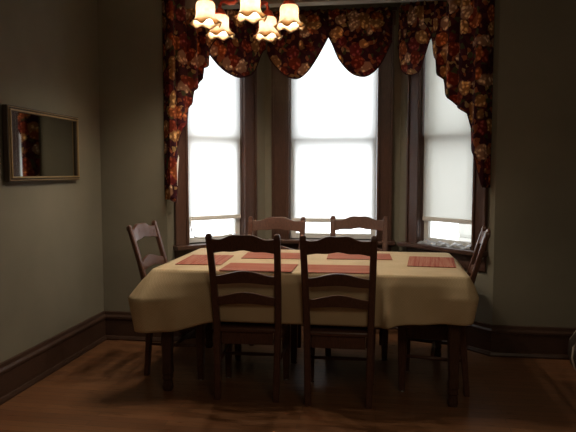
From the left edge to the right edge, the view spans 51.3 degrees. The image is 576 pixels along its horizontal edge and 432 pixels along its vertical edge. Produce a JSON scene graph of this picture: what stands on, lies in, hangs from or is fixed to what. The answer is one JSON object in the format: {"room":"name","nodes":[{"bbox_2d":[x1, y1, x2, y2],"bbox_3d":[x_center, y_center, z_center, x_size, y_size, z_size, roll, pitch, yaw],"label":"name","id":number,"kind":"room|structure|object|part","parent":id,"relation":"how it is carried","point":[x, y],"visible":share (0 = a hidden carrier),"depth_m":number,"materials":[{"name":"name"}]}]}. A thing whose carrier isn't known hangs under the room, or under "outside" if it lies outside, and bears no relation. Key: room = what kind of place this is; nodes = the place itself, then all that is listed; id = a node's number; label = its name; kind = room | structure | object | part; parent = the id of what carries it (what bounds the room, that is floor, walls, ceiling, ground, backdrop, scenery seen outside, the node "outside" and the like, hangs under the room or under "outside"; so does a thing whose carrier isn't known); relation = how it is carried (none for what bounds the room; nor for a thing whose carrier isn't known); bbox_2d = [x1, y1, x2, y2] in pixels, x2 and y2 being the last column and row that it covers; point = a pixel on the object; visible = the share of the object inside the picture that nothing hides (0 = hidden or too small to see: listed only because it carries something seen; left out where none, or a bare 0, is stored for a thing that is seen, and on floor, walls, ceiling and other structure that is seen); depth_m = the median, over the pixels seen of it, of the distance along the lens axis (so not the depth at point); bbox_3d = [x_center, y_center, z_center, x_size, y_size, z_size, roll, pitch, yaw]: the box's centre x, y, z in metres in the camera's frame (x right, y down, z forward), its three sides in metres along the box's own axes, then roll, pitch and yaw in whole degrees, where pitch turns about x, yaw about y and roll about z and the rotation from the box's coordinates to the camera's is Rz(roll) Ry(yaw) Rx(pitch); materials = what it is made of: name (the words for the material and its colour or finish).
{"room":"dining room","nodes":[
{"label":"dining room","id":0,"kind":"room"},
{"bbox_2d":[0,0,103,362],"bbox_3d":[-1.968,-0.317,1.863,0.150,3.020,6.040,1,4,8],"label":"wall","id":1,"kind":"structure","parent":0,"point":[51,250],"depth_m":3.98,"materials":[{"name":"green paint"}]},
{"bbox_2d":[2,104,79,181],"bbox_3d":[-1.565,-0.450,3.877,0.040,0.444,0.850,1,4,8],"label":"wall mirror","id":2,"kind":"object","parent":1,"relation":"attached to","point":[38,145],"visible":1,"depth_m":3.79,"materials":[{"name":"brown mirror"}]},
{"bbox_2d":[0,311,106,404],"bbox_3d":[-1.877,1.077,1.957,0.034,0.226,5.750,1,4,8],"label":"baseboard","id":3,"kind":"structure","parent":1,"relation":"attached to","point":[20,372],"depth_m":3.95,"materials":[{"name":"brown wood"}]},
{"bbox_2d":[167,8,264,261],"bbox_3d":[-0.599,-0.543,4.944,0.940,3.020,0.130,-3,5,-36],"label":"wall","id":4,"kind":"structure","parent":0,"point":[261,65],"depth_m":5.11,"materials":[{"name":"green paint"}]},
{"bbox_2d":[174,328,195,341],"bbox_3d":[-0.564,0.856,4.971,0.934,0.226,0.034,-3,5,-36],"label":"baseboard","id":5,"kind":"structure","parent":4,"relation":"attached to","point":[177,335],"depth_m":4.76,"materials":[{"name":"brown wood"}]},
{"bbox_2d":[173,68,257,258],"bbox_3d":[-0.586,-0.665,4.895,0.837,2.060,0.200,-3,5,-36],"label":"window","id":6,"kind":"structure","parent":4,"relation":"in","point":[182,246],"depth_m":5.01,"materials":[{"name":"brown wood"}]},
{"bbox_3d":[-0.835,-0.650,4.659,0.115,1.775,0.034,-3,5,-36],"label":"casing","id":7,"kind":"part","parent":6,"relation":"part of","materials":[{"name":"brown wood"}]},
{"bbox_2d":[190,218,231,238],"bbox_3d":[-0.624,0.093,4.899,0.390,0.173,0.011,-3,5,-36],"label":"shade cord","id":8,"kind":"object","parent":6,"relation":"on","point":[190,218],"visible":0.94,"depth_m":4.84,"materials":[{"name":"white plastic"}]},
{"bbox_2d":[188,56,240,220],"bbox_3d":[-0.603,-0.747,4.876,0.510,1.558,0.036,-3,5,-36],"label":"roller shade","id":9,"kind":"object","parent":6,"relation":"attached to","point":[214,112],"visible":0.69,"depth_m":4.89,"materials":[{"name":"white fabric"}]},
{"bbox_3d":[-0.627,-0.223,4.947,0.514,0.868,0.035,-3,5,-36],"label":"sash","id":10,"kind":"part","parent":6,"relation":"part of","materials":[{"name":"white"}]},
{"bbox_3d":[-0.318,-0.678,5.040,0.123,1.775,0.034,-3,5,-36],"label":"casing","id":11,"kind":"part","parent":6,"relation":"part of","materials":[{"name":"brown wood"}]},
{"bbox_3d":[-0.562,-1.679,4.773,0.639,0.030,0.639,1,4,8],"label":"curtain rod","id":12,"kind":"object","parent":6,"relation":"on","visible":0},
{"bbox_2d":[162,0,215,202],"bbox_3d":[-0.736,-0.888,4.604,0.412,1.562,0.121,-2,5,-24],"label":"valance tail","id":13,"kind":"object","parent":12,"relation":"hanging from","point":[186,49],"visible":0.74,"depth_m":4.54,"materials":[{"name":"fabric"}]},
{"bbox_3d":[-0.733,-0.741,4.621,0.400,1.264,0.055,-3,5,-36],"label":"hem cord","id":14,"kind":"part","parent":13,"relation":"part of","materials":[{"name":"fabric"}]},
{"bbox_2d":[210,9,265,77],"bbox_3d":[-0.409,-1.407,4.837,0.594,0.574,0.080,-3,5,-37],"label":"swag valance","id":15,"kind":"object","parent":12,"relation":"hanging from","point":[239,56],"visible":0.64,"depth_m":4.83,"materials":[{"name":"fabric"}]},
{"bbox_3d":[-0.419,-1.286,4.859,0.594,0.328,0.030,-3,5,-36],"label":"hem cord","id":16,"kind":"part","parent":15,"relation":"part of","materials":[{"name":"fabric"}]},
{"bbox_2d":[0,326,575,431],"bbox_3d":[0.242,1.233,2.056,4.500,0.100,6.850,1,4,8],"label":"floor","id":17,"kind":"structure","parent":0,"point":[106,388],"depth_m":3.53,"materials":[{"name":"brown wood"}]},
{"bbox_2d":[126,220,222,379],"bbox_3d":[-0.739,0.541,4.047,0.557,0.988,0.444,1,4,11],"label":"chair","id":18,"kind":"object","parent":17,"relation":"on","point":[140,230],"visible":0.46,"depth_m":3.91,"materials":[{"name":"red wood"}]},
{"bbox_3d":[-0.953,0.552,3.904,0.172,0.988,0.058,1,4,11],"label":"leg","id":19,"kind":"part","parent":18,"relation":"part of","materials":[{"name":"red wood"}]},
{"bbox_3d":[-0.981,0.104,4.064,0.063,0.110,0.364,1,4,11],"label":"crest rail","id":20,"kind":"part","parent":18,"relation":"part of","materials":[{"name":"red wood"}]},
{"bbox_3d":[-0.881,0.526,4.261,0.172,0.988,0.058,1,4,11],"label":"leg","id":21,"kind":"part","parent":18,"relation":"part of","materials":[{"name":"red wood"}]},
{"bbox_3d":[-0.559,0.849,3.841,0.054,0.390,0.054,1,4,11],"label":"leg","id":22,"kind":"part","parent":18,"relation":"part of","materials":[{"name":"red wood"}]},
{"bbox_2d":[205,233,290,402],"bbox_3d":[-0.223,0.573,3.622,0.444,0.988,0.557,0,4,7],"label":"chair","id":23,"kind":"object","parent":17,"relation":"on","point":[229,333],"visible":0.9,"depth_m":3.46,"materials":[{"name":"red wood"}]},
{"bbox_3d":[-0.425,0.584,3.464,0.058,0.988,0.172,0,4,7],"label":"leg","id":24,"kind":"part","parent":23,"relation":"part of","materials":[{"name":"red wood"}]},
{"bbox_3d":[-0.383,0.846,3.885,0.054,0.390,0.054,0,4,7],"label":"leg","id":25,"kind":"part","parent":23,"relation":"part of","materials":[{"name":"red wood"}]},
{"bbox_3d":[-0.252,0.157,3.346,0.364,0.110,0.063,0,4,7],"label":"crest rail","id":26,"kind":"part","parent":23,"relation":"part of","materials":[{"name":"red wood"}]},
{"bbox_3d":[-0.215,0.651,3.696,0.444,0.029,0.420,0,4,7],"label":"seat","id":27,"kind":"part","parent":23,"relation":"part of","materials":[{"name":"red wood"}]},
{"bbox_3d":[-0.216,0.701,3.684,0.400,0.072,0.357,0,4,7],"label":"seat rail","id":28,"kind":"part","parent":23,"relation":"part of","materials":[{"name":"red wood"}]},
{"bbox_3d":[-0.063,0.587,3.421,0.058,0.988,0.172,0,4,7],"label":"leg","id":29,"kind":"part","parent":23,"relation":"part of","materials":[{"name":"red wood"}]},
{"bbox_3d":[-0.010,0.849,3.841,0.054,0.390,0.054,0,4,7],"label":"leg","id":30,"kind":"part","parent":23,"relation":"part of","materials":[{"name":"red wood"}]},
{"bbox_2d":[234,216,305,363],"bbox_3d":[-0.123,0.515,4.402,0.471,0.988,0.557,1,4,8],"label":"chair","id":31,"kind":"object","parent":17,"relation":"on","point":[283,223],"visible":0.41,"depth_m":4.58,"materials":[{"name":"red wood"}]},
{"bbox_3d":[-0.353,0.821,4.234,0.057,0.390,0.054,1,4,8],"label":"leg","id":32,"kind":"part","parent":31,"relation":"part of","materials":[{"name":"red wood"}]},
{"bbox_3d":[-0.287,0.500,4.610,0.061,0.988,0.172,1,4,8],"label":"leg","id":33,"kind":"part","parent":31,"relation":"part of","materials":[{"name":"red wood"}]},
{"bbox_3d":[-0.086,0.064,4.614,0.386,0.110,0.063,1,4,8],"label":"crest rail","id":34,"kind":"part","parent":31,"relation":"part of","materials":[{"name":"red wood"}]},
{"bbox_3d":[0.041,0.825,4.176,0.057,0.390,0.054,1,4,8],"label":"leg","id":35,"kind":"part","parent":31,"relation":"part of","materials":[{"name":"red wood"}]},
{"bbox_3d":[0.095,0.504,4.553,0.061,0.988,0.172,1,4,8],"label":"leg","id":36,"kind":"part","parent":31,"relation":"part of","materials":[{"name":"red wood"}]},
{"bbox_2d":[161,322,460,407],"bbox_3d":[0.170,0.669,3.970,1.830,0.745,1.015,1,4,8],"label":"dining table","id":37,"kind":"object","parent":17,"relation":"on","point":[453,331],"visible":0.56,"depth_m":3.42,"materials":[{"name":"brown wood"}]},
{"bbox_3d":[-0.733,0.708,3.646,0.076,0.715,0.076,1,4,8],"label":"leg","id":38,"kind":"part","parent":37,"relation":"part of","materials":[{"name":"brown wood"}]},
{"bbox_3d":[-0.599,0.642,4.545,0.076,0.715,0.076,1,4,8],"label":"leg","id":39,"kind":"part","parent":37,"relation":"part of","materials":[{"name":"brown wood"}]},
{"bbox_2d":[128,248,478,332],"bbox_3d":[0.161,0.472,3.958,2.121,0.366,1.282,1,4,8],"label":"tablecloth","id":40,"kind":"object","parent":37,"relation":"on","point":[171,297],"visible":0.73,"depth_m":3.47,"materials":[{"name":"beige fabric"}]},
{"bbox_2d":[175,255,233,264],"bbox_3d":[-0.538,0.286,3.939,0.290,0.004,0.430,0,4,6],"label":"placemat","id":41,"kind":"object","parent":40,"relation":"on","point":[193,259],"visible":0.95,"depth_m":3.88,"materials":[{"name":"red fabric"}]},
{"bbox_2d":[219,263,297,271],"bbox_3d":[-0.171,0.309,3.622,0.430,0.004,0.290,1,4,8],"label":"placemat","id":42,"kind":"object","parent":40,"relation":"on","point":[257,267],"visible":1,"depth_m":3.60,"materials":[{"name":"red fabric"}]},
{"bbox_2d":[242,252,299,258],"bbox_3d":[-0.085,0.272,4.129,0.430,0.004,0.290,0,4,5],"label":"placemat","id":43,"kind":"object","parent":40,"relation":"on","point":[250,255],"visible":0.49,"depth_m":4.12,"materials":[{"name":"red fabric"}]},
{"bbox_2d":[308,264,376,273],"bbox_3d":[0.304,0.314,3.556,0.430,0.004,0.290,0,4,7],"label":"placemat","id":44,"kind":"object","parent":40,"relation":"on","point":[312,268],"visible":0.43,"depth_m":3.53,"materials":[{"name":"red fabric"}]},
{"bbox_2d":[327,253,391,259],"bbox_3d":[0.486,0.275,4.094,0.430,0.004,0.290,0,4,6],"label":"placemat","id":45,"kind":"object","parent":40,"relation":"on","point":[380,256],"visible":0.76,"depth_m":4.07,"materials":[{"name":"red fabric"}]},
{"bbox_2d":[407,256,455,267],"bbox_3d":[0.919,0.293,3.848,0.290,0.004,0.430,1,4,13],"label":"placemat","id":46,"kind":"object","parent":40,"relation":"on","point":[416,261],"visible":1,"depth_m":3.80,"materials":[{"name":"red fabric"}]},
{"bbox_3d":[1.073,0.660,4.296,0.076,0.715,0.076,1,4,8],"label":"leg","id":47,"kind":"part","parent":37,"relation":"part of","materials":[{"name":"brown wood"}]},
{"bbox_3d":[0.938,0.726,3.397,0.076,0.715,0.076,1,4,8],"label":"leg","id":48,"kind":"part","parent":37,"relation":"part of","materials":[{"name":"brown wood"}]},
{"bbox_2d":[299,235,377,408],"bbox_3d":[0.304,0.579,3.534,0.444,0.988,0.557,1,4,7],"label":"chair","id":49,"kind":"object","parent":17,"relation":"on","point":[315,336],"visible":0.93,"depth_m":3.37,"materials":[{"name":"red wood"}]},
{"bbox_3d":[0.100,0.591,3.377,0.058,0.988,0.172,1,4,7],"label":"leg","id":50,"kind":"part","parent":49,"relation":"part of","materials":[{"name":"red wood"}]},
{"bbox_3d":[0.146,0.853,3.798,0.054,0.390,0.054,1,4,7],"label":"leg","id":51,"kind":"part","parent":49,"relation":"part of","materials":[{"name":"red wood"}]},
{"bbox_3d":[0.273,0.163,3.257,0.364,0.110,0.063,1,4,7],"label":"crest rail","id":52,"kind":"part","parent":49,"relation":"part of","materials":[{"name":"red wood"}]},
{"bbox_3d":[0.311,0.708,3.596,0.400,0.072,0.357,1,4,7],"label":"seat rail","id":53,"kind":"part","parent":49,"relation":"part of","materials":[{"name":"red wood"}]},
{"bbox_3d":[0.313,0.657,3.607,0.444,0.029,0.420,1,4,7],"label":"seat","id":54,"kind":"part","parent":49,"relation":"part of","materials":[{"name":"red wood"}]},
{"bbox_3d":[0.462,0.594,3.330,0.058,0.988,0.172,1,4,7],"label":"leg","id":55,"kind":"part","parent":49,"relation":"part of","materials":[{"name":"red wood"}]},
{"bbox_3d":[0.519,0.856,3.750,0.054,0.390,0.054,1,4,7],"label":"leg","id":56,"kind":"part","parent":49,"relation":"part of","materials":[{"name":"red wood"}]},
{"bbox_2d":[325,216,387,360],"bbox_3d":[0.519,0.511,4.468,0.471,0.988,0.557,1,4,8],"label":"chair","id":57,"kind":"object","parent":17,"relation":"on","point":[364,222],"visible":0.36,"depth_m":4.65,"materials":[{"name":"red wood"}]},
{"bbox_3d":[0.289,0.816,4.300,0.057,0.390,0.054,1,4,8],"label":"leg","id":58,"kind":"part","parent":57,"relation":"part of","materials":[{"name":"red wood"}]},
{"bbox_3d":[0.354,0.495,4.676,0.061,0.988,0.172,1,4,8],"label":"leg","id":59,"kind":"part","parent":57,"relation":"part of","materials":[{"name":"red wood"}]},
{"bbox_3d":[0.555,0.059,4.679,0.386,0.110,0.063,1,4,8],"label":"crest rail","id":60,"kind":"part","parent":57,"relation":"part of","materials":[{"name":"red wood"}]},
{"bbox_3d":[0.737,0.499,4.619,0.061,0.988,0.172,1,4,8],"label":"leg","id":61,"kind":"part","parent":57,"relation":"part of","materials":[{"name":"red wood"}]},
{"bbox_3d":[0.683,0.820,4.241,0.057,0.390,0.054,1,4,8],"label":"leg","id":62,"kind":"part","parent":57,"relation":"part of","materials":[{"name":"red wood"}]},
{"bbox_2d":[396,226,490,396],"bbox_3d":[0.957,0.564,3.742,0.557,0.988,0.444,1,4,15],"label":"chair","id":63,"kind":"object","parent":17,"relation":"on","point":[406,334],"visible":0.61,"depth_m":3.60,"materials":[{"name":"brown wood"}]},
{"bbox_3d":[0.694,0.864,3.642,0.054,0.390,0.054,1,4,15],"label":"leg","id":64,"kind":"part","parent":63,"relation":"part of","materials":[{"name":"red wood"}]},
{"bbox_3d":[0.793,0.838,4.003,0.054,0.390,0.054,1,4,15],"label":"leg","id":65,"kind":"part","parent":63,"relation":"part of","materials":[{"name":"red wood"}]},
{"bbox_3d":[0.891,0.646,3.767,0.420,0.029,0.444,1,4,15],"label":"seat","id":66,"kind":"part","parent":63,"relation":"part of","materials":[{"name":"red wood"}]},
{"bbox_3d":[0.906,0.695,3.766,0.357,0.072,0.400,1,4,15],"label":"seat rail","id":67,"kind":"part","parent":63,"relation":"part of","materials":[{"name":"red wood"}]},
{"bbox_3d":[1.084,0.580,3.519,0.172,0.988,0.058,1,4,15],"label":"leg","id":68,"kind":"part","parent":63,"relation":"part of","materials":[{"name":"red wood"}]},
{"bbox_3d":[1.181,0.554,3.870,0.172,0.988,0.058,1,4,15],"label":"leg","id":69,"kind":"part","parent":63,"relation":"part of","materials":[{"name":"red wood"}]},
{"bbox_3d":[1.195,0.135,3.645,0.063,0.110,0.364,1,4,15],"label":"crest rail","id":70,"kind":"part","parent":63,"relation":"part of","materials":[{"name":"red wood"}]},
{"bbox_2d":[567,330,575,370],"bbox_3d":[2.147,0.895,3.921,0.587,0.301,0.589,1,4,8],"label":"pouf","id":71,"kind":"object","parent":17,"relation":"on","point":[571,351],"visible":1,"depth_m":3.94,"materials":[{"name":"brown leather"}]},
{"bbox_2d":[265,2,401,251],"bbox_3d":[0.376,-0.557,5.139,1.143,3.020,0.130,1,4,8],"label":"wall","id":72,"kind":"structure","parent":0,"point":[397,71],"depth_m":5.02,"materials":[{"name":"green paint"}]},
{"bbox_2d":[268,7,396,251],"bbox_3d":[0.371,-0.679,5.090,1.080,2.060,0.200,1,4,8],"label":"window","id":73,"kind":"structure","parent":72,"relation":"in","point":[280,84],"depth_m":5.08,"materials":[{"name":"brown wood"}]},
{"bbox_3d":[-0.065,-0.683,5.113,0.151,1.775,0.034,1,4,8],"label":"casing","id":74,"kind":"part","parent":73,"relation":"part of","materials":[{"name":"brown wood"}]},
{"bbox_2d":[291,38,376,221],"bbox_3d":[0.384,-0.742,5.083,0.730,1.598,0.036,1,4,8],"label":"roller shade","id":75,"kind":"object","parent":73,"relation":"attached to","point":[333,109],"visible":0.7,"depth_m":5.09,"materials":[{"name":"white fabric"}]},
{"bbox_3d":[0.390,-0.239,5.160,0.734,0.868,0.035,1,4,8],"label":"sash","id":76,"kind":"part","parent":73,"relation":"part of","materials":[{"name":"white"}]},
{"bbox_3d":[0.361,-1.633,4.971,1.065,0.141,0.050,1,4,8],"label":"head casing","id":77,"kind":"part","parent":73,"relation":"part of","materials":[{"name":"brown wood"}]},
{"bbox_3d":[0.395,-1.081,5.136,0.734,0.955,0.035,1,4,8],"label":"sash","id":78,"kind":"part","parent":73,"relation":"part of","materials":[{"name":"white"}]},
{"bbox_3d":[0.807,-0.674,4.983,0.125,1.775,0.034,1,4,8],"label":"casing","id":79,"kind":"part","parent":73,"relation":"part of","materials":[{"name":"brown wood"}]},
{"bbox_2d":[97,0,575,327],"bbox_3d":[0.617,-0.506,4.443,4.200,3.020,0.120,1,4,8],"label":"wall","id":80,"kind":"structure","parent":0,"point":[534,276],"depth_m":4.28,"materials":[{"name":"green paint"}]},
{"bbox_2d":[105,311,160,341],"bbox_3d":[-1.199,0.873,4.738,0.551,0.226,0.034,1,4,8],"label":"baseboard","id":81,"kind":"structure","parent":80,"relation":"attached to","point":[118,324],"depth_m":4.75,"materials":[{"name":"brown wood"}]},
{"bbox_2d":[490,325,575,359],"bbox_3d":[2.073,0.909,4.250,1.234,0.226,0.034,1,4,8],"label":"baseboard","id":82,"kind":"structure","parent":80,"relation":"attached to","point":[536,342],"depth_m":4.30,"materials":[{"name":"brown wood"}]},
{"bbox_2d":[399,0,499,324],"bbox_3d":[1.252,-0.523,4.669,0.130,3.020,0.940,-3,5,-36],"label":"wall","id":83,"kind":"structure","parent":0,"point":[483,283],"depth_m":4.36,"materials":[{"name":"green paint"}]},
{"bbox_2d":[397,1,487,271],"bbox_3d":[1.228,-0.645,4.625,0.200,2.060,0.837,-3,5,-36],"label":"window","id":84,"kind":"structure","parent":83,"relation":"in","point":[416,229],"depth_m":4.81,"materials":[{"name":"brown wood"}]},
{"bbox_3d":[1.014,-0.663,4.842,0.034,1.775,0.123,-3,5,-36],"label":"casing","id":85,"kind":"part","parent":84,"relation":"part of","materials":[{"name":"brown wood"}]},
{"bbox_2d":[417,239,470,249],"bbox_3d":[1.219,0.214,4.657,0.080,0.038,0.500,-3,5,-36],"label":"strip","id":86,"kind":"object","parent":84,"relation":"on","point":[426,241],"visible":0.96,"depth_m":4.63,"materials":[{"name":"grey"}]},
{"bbox_2d":[422,39,472,224],"bbox_3d":[1.240,-0.727,4.601,0.036,1.558,0.510,-3,5,-36],"label":"roller shade","id":87,"kind":"object","parent":84,"relation":"attached to","point":[448,156],"visible":0.59,"depth_m":4.65,"materials":[{"name":"white fabric"}]},
{"bbox_3d":[1.272,-0.203,4.663,0.035,0.868,0.514,-3,5,-36],"label":"sash","id":88,"kind":"part","parent":84,"relation":"part of","materials":[{"name":"white"}]},
{"bbox_3d":[1.397,-0.626,4.326,0.034,1.775,0.115,-3,5,-36],"label":"casing","id":89,"kind":"part","parent":84,"relation":"part of","materials":[{"name":"brown wood"}]},
{"bbox_2d":[396,321,491,355],"bbox_3d":[1.196,0.875,4.709,0.034,0.226,0.934,-3,5,-36],"label":"baseboard","id":90,"kind":"structure","parent":83,"relation":"attached to","point":[478,334],"depth_m":4.42,"materials":[{"name":"brown wood"}]},
{"bbox_3d":[0.242,-1.879,1.828,4.500,0.100,6.850,1,4,8],"label":"ceiling","id":91,"kind":"structure","parent":0,"visible":0},
{"bbox_2d":[190,0,304,41],"bbox_3d":[-0.234,-1.565,3.747,0.704,0.806,0.712,1,4,8],"label":"chandelier","id":92,"kind":"object","parent":91,"relation":"hanging from","point":[207,16],"visible":1,"depth_m":3.71,"materials":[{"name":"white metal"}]},
{"bbox_3d":[-0.502,-1.230,3.655,0.202,0.150,0.184,1,4,8],"label":"lamp shade","id":93,"kind":"part","parent":92,"relation":"part of","materials":[{"name":"white glass"}]},
{"bbox_3d":[-0.450,-1.253,3.968,0.202,0.150,0.184,1,4,8],"label":"lamp shade","id":94,"kind":"part","parent":92,"relation":"part of","materials":[{"name":"white glass"}]},
{"bbox_3d":[-0.369,-1.381,3.876,0.029,0.073,0.254,-4,6,-44],"label":"arm","id":95,"kind":"part","parent":92,"relation":"part of","materials":[{"name":"brown metal"}]},
{"bbox_3d":[-0.220,-1.219,3.508,0.202,0.150,0.184,1,4,8],"label":"lamp shade","id":96,"kind":"part","parent":92,"relation":"part of","materials":[{"name":"white glass"}]},
{"bbox_3d":[-0.188,-1.383,3.903,0.029,0.073,0.254,2,5,27],"label":"arm","id":97,"kind":"part","parent":92,"relation":"part of","materials":[{"name":"brown metal"}]},
{"bbox_3d":[-0.135,-1.256,4.015,0.202,0.150,0.184,1,4,8],"label":"lamp shade","id":98,"kind":"part","parent":92,"relation":"part of","materials":[{"name":"white glass"}]},
{"bbox_3d":[0.007,-1.235,3.731,0.202,0.150,0.184,1,4,8],"label":"lamp shade","id":99,"kind":"part","parent":92,"relation":"part of","materials":[{"name":"white glass"}]},
{"label":"outside","id":100,"kind":"structure","parent":0,"visible":0},
{"bbox_2d":[458,223,471,241],"bbox_3d":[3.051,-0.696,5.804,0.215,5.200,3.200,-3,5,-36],"label":"neighboring house","id":101,"kind":"structure","parent":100,"point":[464,230],"depth_m":7.02,"materials":[{"name":"grey"}]},
{"bbox_3d":[0.342,-1.693,4.970,1.030,0.030,0.050,1,4,8],"label":"curtain rod","id":102,"kind":"object","parent":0,"visible":0},
{"bbox_2d":[267,9,328,78],"bbox_3d":[0.077,-1.422,4.970,0.522,0.564,0.080,1,4,8],"label":"swag valance","id":103,"kind":"object","parent":102,"relation":"hanging from","point":[294,55],"visible":0.8,"depth_m":4.95,"materials":[{"name":"fabric"}]},
{"bbox_3d":[0.080,-1.317,4.998,0.522,0.352,0.023,1,4,8],"label":"hem cord","id":104,"kind":"part","parent":103,"relation":"part of","materials":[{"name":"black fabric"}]},
{"bbox_2d":[328,6,392,76],"bbox_3d":[0.586,-1.418,4.893,0.529,0.560,0.083,1,4,8],"label":"swag valance","id":105,"kind":"object","parent":102,"relation":"hanging from","point":[361,39],"visible":1,"depth_m":4.88,"materials":[{"name":"fabric"}]},
{"bbox_3d":[0.588,-1.314,4.920,0.529,0.348,0.027,1,4,8],"label":"hem cord","id":106,"kind":"part","parent":105,"relation":"part of","materials":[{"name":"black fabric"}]},
{"bbox_3d":[1.173,-1.661,4.534,0.598,0.030,0.598,1,4,8],"label":"curtain rod","id":107,"kind":"object","parent":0,"visible":0},
{"bbox_2d":[398,1,430,74],"bbox_3d":[0.986,-1.399,4.707,0.082,0.571,0.390,-3,5,-36],"label":"swag valance","id":108,"kind":"object","parent":107,"relation":"hanging from","point":[414,37],"visible":0.94,"depth_m":4.71,"materials":[{"name":"fabric"}]},
{"bbox_3d":[1.007,-1.284,4.730,0.021,0.337,0.390,-3,5,-36],"label":"hem cord","id":109,"kind":"part","parent":108,"relation":"part of","materials":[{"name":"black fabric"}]},
{"bbox_2d":[424,0,494,187],"bbox_3d":[1.212,-0.934,4.402,0.550,1.442,0.123,4,6,44],"label":"valance tail","id":110,"kind":"object","parent":107,"relation":"hanging from","point":[461,31],"visible":0.99,"depth_m":4.28,"materials":[{"name":"fabric"}]}
]}

